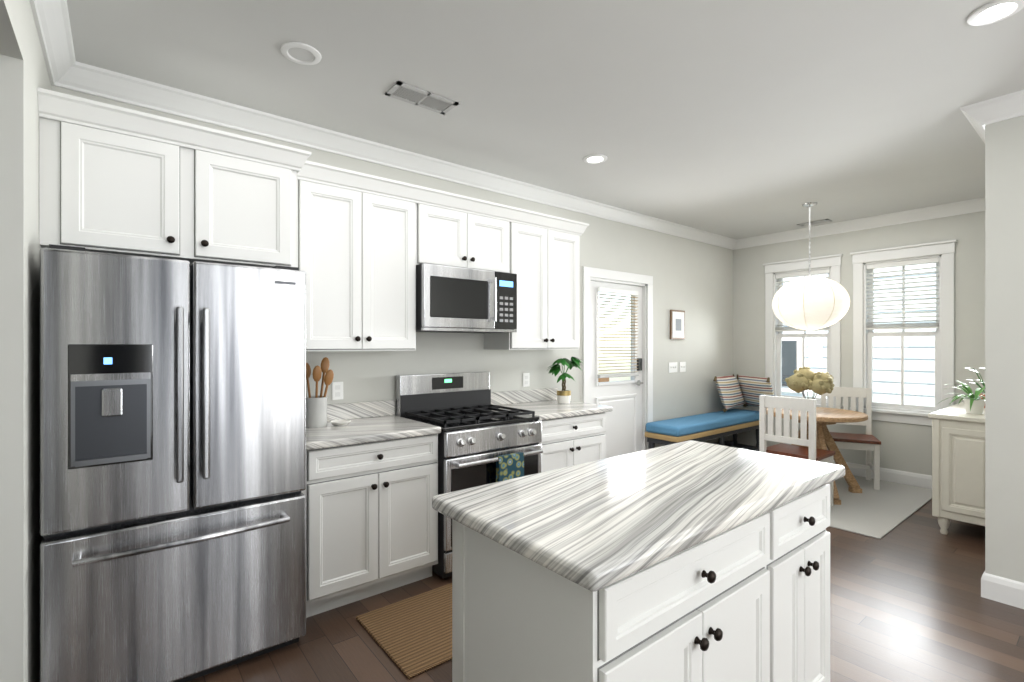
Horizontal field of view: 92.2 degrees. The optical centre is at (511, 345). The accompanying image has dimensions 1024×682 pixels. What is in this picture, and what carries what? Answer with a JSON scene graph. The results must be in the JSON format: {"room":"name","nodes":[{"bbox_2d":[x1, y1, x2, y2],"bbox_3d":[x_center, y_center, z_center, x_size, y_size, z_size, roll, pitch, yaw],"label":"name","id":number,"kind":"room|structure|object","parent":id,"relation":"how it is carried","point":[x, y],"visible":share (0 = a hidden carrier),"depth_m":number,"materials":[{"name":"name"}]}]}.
{"room":"kitchen","nodes":[
{"label":"kitchen","id":0,"kind":"room"},
{"bbox_2d":[0,0,50,681],"bbox_3d":[-0.288,0.037,-0.131,0.120,2.740,6.200,0,0,-39],"label":"wall","id":1,"kind":"structure","parent":0,"point":[24,75],"depth_m":1.64,"materials":[{"name":"paint"}]},
{"bbox_2d":[29,0,80,87],"bbox_3d":[-0.171,-1.280,-0.108,0.092,0.105,6.090,0,0,-39],"label":"crown molding","id":2,"kind":"structure","parent":1,"relation":"attached to","point":[66,69],"depth_m":2.06,"materials":[{"name":"white wood"}]},
{"bbox_2d":[51,85,732,449],"bbox_3d":[-0.889,0.037,3.454,9.760,2.740,0.150,0,0,-39],"label":"wall","id":3,"kind":"structure","parent":0,"point":[693,279],"depth_m":4.74,"materials":[{"name":"paint"}]},
{"bbox_2d":[37,87,300,270],"bbox_3d":[-1.645,-0.705,2.447,0.978,0.604,0.476,0,0,-39],"label":"upper cabinet","id":4,"kind":"object","parent":3,"relation":"attached to","point":[113,179],"depth_m":2.21,"materials":[{"name":"grey wood"}]},
{"bbox_2d":[332,382,342,399],"bbox_3d":[-1.121,0.294,3.168,0.072,0.115,0.007,0,0,-39],"label":"electrical outlet","id":5,"kind":"object","parent":3,"relation":"attached to","point":[337,390],"visible":1,"depth_m":3.16,"materials":[{"name":"white plastic"}]},
{"bbox_2d":[301,159,420,350],"bbox_3d":[-1.008,-0.486,3.045,0.763,1.042,0.339,0,0,-39],"label":"upper cabinet","id":6,"kind":"object","parent":3,"relation":"attached to","point":[357,247],"depth_m":2.91,"materials":[{"name":"grey wood"}]},
{"bbox_2d":[50,63,740,249],"bbox_3d":[0.366,-1.280,4.303,6.440,0.105,0.092,0,0,-39],"label":"crown molding","id":7,"kind":"structure","parent":3,"relation":"attached to","point":[96,81],"depth_m":3.11,"materials":[{"name":"white wood"}]},
{"bbox_2d":[421,187,512,272],"bbox_3d":[-0.413,-0.762,3.521,0.762,0.489,0.339,0,0,-39],"label":"upper cabinet","id":8,"kind":"object","parent":3,"relation":"attached to","point":[461,231],"depth_m":3.37,"materials":[{"name":"grey wood"}]},
{"bbox_2d":[416,263,516,332],"bbox_3d":[-0.372,-0.304,3.469,0.756,0.422,0.470,0,0,-39],"label":"microwave","id":9,"kind":"object","parent":8,"relation":"attached to","point":[450,299],"visible":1,"depth_m":3.28,"materials":[{"name":"silver metal"}]},
{"bbox_2d":[523,373,529,386],"bbox_3d":[0.121,0.294,4.161,0.072,0.115,0.007,0,0,-39],"label":"electrical outlet","id":10,"kind":"object","parent":3,"relation":"attached to","point":[526,379],"visible":1,"depth_m":4.16,"materials":[{"name":"white plastic"}]},
{"bbox_2d":[484,207,584,349],"bbox_3d":[0.176,-0.486,3.992,0.746,1.042,0.339,0,0,-39],"label":"upper cabinet","id":11,"kind":"object","parent":3,"relation":"attached to","point":[546,248],"depth_m":3.84,"materials":[{"name":"grey wood"}]},
{"bbox_2d":[583,266,652,457],"bbox_3d":[1.033,0.337,4.977,1.065,2.140,0.173,0,0,-39],"label":"door","id":12,"kind":"structure","parent":3,"relation":"attached to","point":[625,422],"depth_m":5.00,"materials":[{"name":"white wood"}]},
{"bbox_2d":[598,287,638,377],"bbox_3d":[1.070,-0.119,4.931,0.605,0.877,0.032,0,0,-39],"label":"door blind","id":13,"kind":"object","parent":12,"relation":"attached to","point":[616,291],"visible":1,"depth_m":4.90,"materials":[{"name":"white plastic"}]},
{"bbox_2d":[669,362,676,372],"bbox_3d":[1.802,0.249,5.501,0.165,0.115,0.013,0,0,-39],"label":"light switch","id":14,"kind":"object","parent":3,"relation":"attached to","point":[672,367],"visible":1,"depth_m":5.49,"materials":[{"name":"white plastic"}]},
{"bbox_2d":[670,310,684,339],"bbox_3d":[1.864,-0.228,5.544,0.270,0.330,0.023,0,0,-39],"label":"picture frame","id":15,"kind":"object","parent":3,"relation":"attached to","point":[677,324],"visible":0.96,"depth_m":5.52,"materials":[{"name":"brown wood"}]},
{"bbox_2d":[680,362,685,371],"bbox_3d":[1.950,0.249,5.620,0.120,0.115,0.013,0,0,-39],"label":"light switch","id":16,"kind":"object","parent":3,"relation":"attached to","point":[682,366],"visible":1,"depth_m":5.62,"materials":[{"name":"white plastic"}]},
{"bbox_2d":[327,388,556,419],"bbox_3d":[-0.514,0.429,3.642,2.340,0.105,0.023,0,0,-39],"label":"backsplash","id":17,"kind":"structure","parent":0,"relation":"attached to","point":[354,411],"depth_m":3.36,"materials":[{"name":"white stone"}]},
{"bbox_2d":[67,0,1023,238],"bbox_3d":[1.094,-1.383,0.975,9.760,0.100,6.500,0,0,-39],"label":"ceiling","id":18,"kind":"structure","parent":0,"point":[737,119],"depth_m":2.51,"materials":[{"name":"paint"}]},
{"bbox_2d":[280,42,320,64],"bbox_3d":[-0.963,-1.327,2.249,0.174,0.010,0.174,0,0,-39],"label":"recessed light","id":19,"kind":"object","parent":18,"relation":"in","point":[301,53],"visible":1,"depth_m":2.24,"materials":[{"name":"white"}]},
{"bbox_2d":[385,81,458,114],"bbox_3d":[-0.483,-1.328,2.659,0.360,0.008,0.160,0,0,-39],"label":"ceiling vent","id":20,"kind":"object","parent":18,"relation":"in","point":[407,93],"visible":1,"depth_m":2.65,"materials":[{"name":"grey metal"}]},
{"bbox_2d":[583,154,607,163],"bbox_3d":[0.595,-1.327,3.520,0.174,0.010,0.174,0,0,-39],"label":"recessed light","id":21,"kind":"object","parent":18,"relation":"in","point":[595,158],"visible":1,"depth_m":3.51,"materials":[{"name":"white"}]},
{"bbox_2d":[772,202,850,329],"bbox_3d":[2.812,-0.737,4.654,0.630,1.190,0.630,0,0,-39],"label":"pendant lantern","id":22,"kind":"object","parent":18,"relation":"hanging from","point":[809,302],"visible":1,"depth_m":4.45,"materials":[{"name":"white paper"}]},
{"bbox_2d":[797,219,831,226],"bbox_3d":[3.281,-1.328,5.349,0.120,0.008,0.300,0,0,-39],"label":"ceiling vent","id":23,"kind":"object","parent":18,"relation":"in","point":[815,222],"visible":0.94,"depth_m":5.33,"materials":[{"name":"grey"}]},
{"bbox_2d":[967,0,1023,25],"bbox_3d":[1.930,-1.327,1.963,0.174,0.010,0.174,0,0,-39],"label":"recessed light","id":24,"kind":"object","parent":18,"relation":"in","point":[994,11],"visible":1,"depth_m":1.96,"materials":[{"name":"white plastic"}]},
{"bbox_2d":[187,499,1023,681],"bbox_3d":[1.094,1.447,0.975,9.760,0.080,6.500,0,0,-39],"label":"floor","id":25,"kind":"structure","parent":0,"point":[908,603],"depth_m":2.47,"materials":[{"name":"brown wood"}]},
{"bbox_2d":[40,244,305,681],"bbox_3d":[-1.528,0.519,2.290,0.908,1.775,0.830,0,0,-39],"label":"fridge","id":26,"kind":"object","parent":25,"relation":"on","point":[173,465],"visible":1,"depth_m":1.97,"materials":[{"name":"grey metal"}]},
{"bbox_2d":[301,436,437,617],"bbox_3d":[-0.933,0.965,2.926,0.792,0.885,0.619,0,0,-39],"label":"base cabinet","id":27,"kind":"object","parent":25,"relation":"on","point":[370,491],"depth_m":2.66,"materials":[{"name":"grey wood"}]},
{"bbox_2d":[306,416,440,451],"bbox_3d":[-0.925,0.502,2.915,0.790,0.040,0.647,0,0,-39],"label":"countertop","id":28,"kind":"structure","parent":27,"relation":"on","point":[370,429],"depth_m":2.78,"materials":[{"name":"white stone"}]},
{"bbox_2d":[306,357,333,427],"bbox_3d":[-1.156,0.277,2.927,0.162,0.410,0.138,0,0,-39],"label":"utensil crock","id":29,"kind":"object","parent":28,"relation":"on","point":[316,410],"visible":0.94,"depth_m":2.89,"materials":[{"name":"white ceramic"}]},
{"bbox_2d":[331,419,350,425],"bbox_3d":[-1.038,0.470,2.983,0.120,0.022,0.120,0,0,-39],"label":"spoon rest","id":30,"kind":"object","parent":28,"relation":"on","point":[339,422],"visible":1,"depth_m":2.95,"materials":[{"name":"white ceramic"}]},
{"bbox_2d":[356,583,451,678],"bbox_3d":[-0.256,1.400,2.591,0.930,0.014,0.590,0,0,-39],"label":"jute rug","id":31,"kind":"object","parent":25,"relation":"on","point":[412,636],"visible":0.48,"depth_m":2.41,"materials":[{"name":"brown wicker"}]},
{"bbox_2d":[396,371,542,577],"bbox_3d":[-0.278,0.792,3.352,0.756,1.170,0.733,0,0,-39],"label":"range","id":32,"kind":"object","parent":25,"relation":"on","point":[479,433],"visible":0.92,"depth_m":3.20,"materials":[{"name":"grey metal"}]},
{"bbox_2d":[496,452,523,481],"bbox_3d":[-0.011,0.879,3.114,0.200,0.376,0.033,0,0,-39],"label":"dish towel","id":33,"kind":"object","parent":32,"relation":"hanging from","point":[509,466],"visible":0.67,"depth_m":3.09,"materials":[{"name":"teal fabric"}]},
{"bbox_2d":[539,412,605,471],"bbox_3d":[0.263,0.965,3.882,0.746,0.885,0.619,0,0,-39],"label":"base cabinet","id":34,"kind":"object","parent":25,"relation":"on","point":[574,440],"depth_m":3.63,"materials":[{"name":"grey wood"}]},
{"bbox_2d":[492,400,612,419],"bbox_3d":[0.288,0.502,3.884,0.784,0.040,0.647,0,0,-39],"label":"countertop","id":35,"kind":"structure","parent":34,"relation":"on","point":[545,409],"depth_m":3.77,"materials":[{"name":"white stone"}]},
{"bbox_2d":[546,357,582,403],"bbox_3d":[0.443,0.289,4.121,0.328,0.386,0.274,0,0,-39],"label":"plant","id":36,"kind":"object","parent":35,"relation":"on","point":[563,395],"visible":1,"depth_m":4.07,"materials":[{"name":"green plant"}]},
{"bbox_2d":[452,476,843,681],"bbox_3d":[0.522,0.955,1.668,1.306,0.905,0.622,0,0,-39],"label":"kitchen island","id":37,"kind":"object","parent":25,"relation":"on","point":[690,561],"depth_m":1.35,"materials":[{"name":"grey wood"}]},
{"bbox_2d":[432,440,844,599],"bbox_3d":[0.512,0.480,1.687,1.420,0.045,0.660,0,0,-39],"label":"island countertop","id":38,"kind":"structure","parent":37,"relation":"on","point":[589,525],"depth_m":1.42,"materials":[{"name":"white stone"}]},
{"bbox_2d":[645,420,758,450],"bbox_3d":[2.227,1.157,5.562,1.860,0.500,0.390,0,0,-39],"label":"bench","id":39,"kind":"object","parent":25,"relation":"on","point":[663,439],"visible":0.19,"depth_m":5.29,"materials":[{"name":"wood"}]},
{"bbox_2d":[646,409,758,436],"bbox_3d":[2.228,0.857,5.560,1.850,0.099,0.395,0,0,-39],"label":"bench cushion","id":40,"kind":"object","parent":39,"relation":"on","point":[686,425],"visible":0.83,"depth_m":5.27,"materials":[{"name":"blue fabric"}]},
{"bbox_2d":[713,374,746,411],"bbox_3d":[2.638,0.570,5.961,0.198,0.405,0.665,0,0,43],"label":"pillow","id":41,"kind":"object","parent":40,"relation":"on","point":[729,392],"visible":1,"depth_m":5.82,"materials":[{"name":"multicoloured fabric"}]},
{"bbox_2d":[737,374,774,407],"bbox_3d":[2.937,0.570,5.909,0.207,0.405,0.645,0,0,-8],"label":"pillow","id":42,"kind":"object","parent":40,"relation":"on","point":[753,389],"visible":0.81,"depth_m":5.86,"materials":[{"name":"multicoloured fabric"}]},
{"bbox_2d":[724,440,741,448],"bbox_3d":[2.636,1.194,5.883,0.080,0.085,0.200,0,0,-39],"label":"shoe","id":43,"kind":"object","parent":39,"relation":"in","point":[727,441],"depth_m":5.88,"materials":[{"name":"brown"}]},
{"bbox_2d":[829,475,931,538],"bbox_3d":[2.917,1.401,4.731,1.860,0.012,1.510,0,0,-39],"label":"dining rug","id":44,"kind":"object","parent":25,"relation":"on","point":[883,511],"visible":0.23,"depth_m":4.26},
{"bbox_2d":[759,395,834,506],"bbox_3d":[2.498,0.919,4.326,0.440,0.950,0.460,0,0,-39],"label":"chair","id":45,"kind":"object","parent":44,"relation":"on","point":[803,406],"visible":0.62,"depth_m":4.21,"materials":[{"name":"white wood"}]},
{"bbox_2d":[766,407,867,504],"bbox_3d":[2.890,1.014,4.716,0.840,0.760,0.840,0,0,-39],"label":"dining table","id":46,"kind":"object","parent":44,"relation":"on","point":[825,417],"visible":0.52,"depth_m":4.63,"materials":[{"name":"brown wood"}]},
{"bbox_2d":[785,367,834,411],"bbox_3d":[2.826,0.419,4.678,0.365,0.428,0.398,0,0,-39],"label":"vase","id":47,"kind":"object","parent":46,"relation":"on","point":[801,379],"visible":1,"depth_m":4.61,"materials":[{"name":"clear glass"}]},
{"bbox_2d":[821,387,880,489],"bbox_3d":[3.425,0.919,5.010,0.460,0.950,0.440,0,0,26],"label":"chair","id":48,"kind":"object","parent":44,"relation":"on","point":[868,442],"visible":0.54,"depth_m":5.08,"materials":[{"name":"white wood"}]},
{"bbox_2d":[928,402,984,534],"bbox_3d":[3.758,0.960,3.944,1.320,0.895,0.446,0,0,-39],"label":"sideboard","id":49,"kind":"object","parent":25,"relation":"on","point":[958,462],"visible":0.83,"depth_m":3.58,"materials":[{"name":"white wood"}]},
{"bbox_2d":[936,380,984,413],"bbox_3d":[3.460,0.394,3.718,0.555,0.235,0.430,0,0,-39],"label":"spider plant","id":50,"kind":"object","parent":49,"relation":"on","point":[973,404],"visible":0.79,"depth_m":3.67,"materials":[{"name":"green plant"}]},
{"bbox_2d":[967,368,984,407],"bbox_3d":[3.840,0.348,3.979,0.268,0.326,0.295,0,0,-39],"label":"potted plant","id":51,"kind":"object","parent":49,"relation":"on","point":[982,382],"visible":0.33,"depth_m":4.01,"materials":[{"name":"white"}]},
{"bbox_2d":[733,211,984,475],"bbox_3d":[3.935,0.037,5.116,0.150,2.740,3.280,0,0,-39],"label":"wall","id":52,"kind":"structure","parent":0,"point":[905,447],"depth_m":5.12,"materials":[{"name":"paint"}]},
{"bbox_2d":[763,254,842,408],"bbox_3d":[3.394,-0.104,5.747,0.206,1.782,0.844,0,0,-39],"label":"window","id":53,"kind":"structure","parent":52,"relation":"in","point":[832,263],"depth_m":5.78,"materials":[{"name":"white wood"}]},
{"bbox_2d":[775,269,829,331],"bbox_3d":[3.373,-0.357,5.730,0.048,0.988,0.572,0,0,-39],"label":"window blind","id":54,"kind":"object","parent":53,"relation":"attached to","point":[805,273],"visible":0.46,"depth_m":5.77,"materials":[{"name":"white"}]},
{"bbox_2d":[755,450,931,488],"bbox_3d":[3.682,1.339,5.298,0.016,0.135,2.680,0,0,-39],"label":"baseboard","id":55,"kind":"structure","parent":52,"relation":"attached to","point":[891,475],"depth_m":4.98,"materials":[{"name":"white wood"}]},
{"bbox_2d":[737,197,984,248],"bbox_3d":[3.687,-1.280,5.232,0.092,0.105,2.570,0,0,-39],"label":"crown molding","id":56,"kind":"structure","parent":52,"relation":"attached to","point":[973,205],"depth_m":5.14,"materials":[{"name":"white wood"}]},
{"bbox_2d":[850,239,956,425],"bbox_3d":[3.975,-0.104,5.021,0.206,1.782,0.864,0,0,-39],"label":"window","id":57,"kind":"structure","parent":52,"relation":"in","point":[863,362],"depth_m":4.99,"materials":[{"name":"white wood"}]},
{"bbox_2d":[866,257,938,329],"bbox_3d":[3.954,-0.357,5.003,0.048,0.988,0.592,0,0,-39],"label":"window blind","id":58,"kind":"object","parent":57,"relation":"attached to","point":[908,325],"visible":0.85,"depth_m":4.98,"materials":[{"name":"white"}]},
{"bbox_2d":[985,116,1023,582],"bbox_3d":[4.684,0.037,2.130,2.410,2.740,3.520,0,0,-39],"label":"wall","id":59,"kind":"structure","parent":0,"point":[1004,348],"depth_m":2.69,"materials":[{"name":"paint"}]},
{"bbox_2d":[977,128,984,142],"bbox_3d":[3.521,-1.280,3.512,2.280,0.105,0.092,0,0,-39],"label":"crown molding","id":60,"kind":"structure","parent":59,"relation":"attached to","point":[982,134],"depth_m":3.04,"materials":[{"name":"white wood"}]},
{"bbox_2d":[960,90,1023,131],"bbox_3d":[3.678,-1.280,1.384,0.092,0.105,3.612,0,0,-39],"label":"crown molding","id":61,"kind":"structure","parent":59,"relation":"attached to","point":[1008,106],"depth_m":2.68,"materials":[{"name":"white wood"}]},
{"bbox_2d":[981,571,1023,608],"bbox_3d":[3.731,1.339,1.378,0.016,0.135,3.536,0,0,-39],"label":"baseboard","id":62,"kind":"structure","parent":59,"relation":"attached to","point":[1003,590],"depth_m":2.69,"materials":[{"name":"white wood"}]},
{"label":"outside","id":63,"kind":"structure","parent":0,"visible":0},
{"bbox_3d":[0.192,2.307,2.943,16.410,0.600,14.000,0,0,-39],"label":"ground","id":64,"kind":"structure","parent":63,"visible":0},
{"bbox_2d":[782,263,935,406],"bbox_3d":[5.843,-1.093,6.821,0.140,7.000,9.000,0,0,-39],"label":"window glass","id":65,"kind":"object","parent":64,"relation":"on","point":[893,379],"depth_m":7.14,"materials":[{"name":"clear glass"}]},
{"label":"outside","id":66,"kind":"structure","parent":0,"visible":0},
{"bbox_2d":[598,378,608,381],"bbox_3d":[0.578,0.182,5.947,3.385,2.750,1.890,0,0,-39],"label":"porch","id":67,"kind":"object","parent":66,"point":[605,379],"depth_m":7.44,"materials":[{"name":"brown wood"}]}
]}

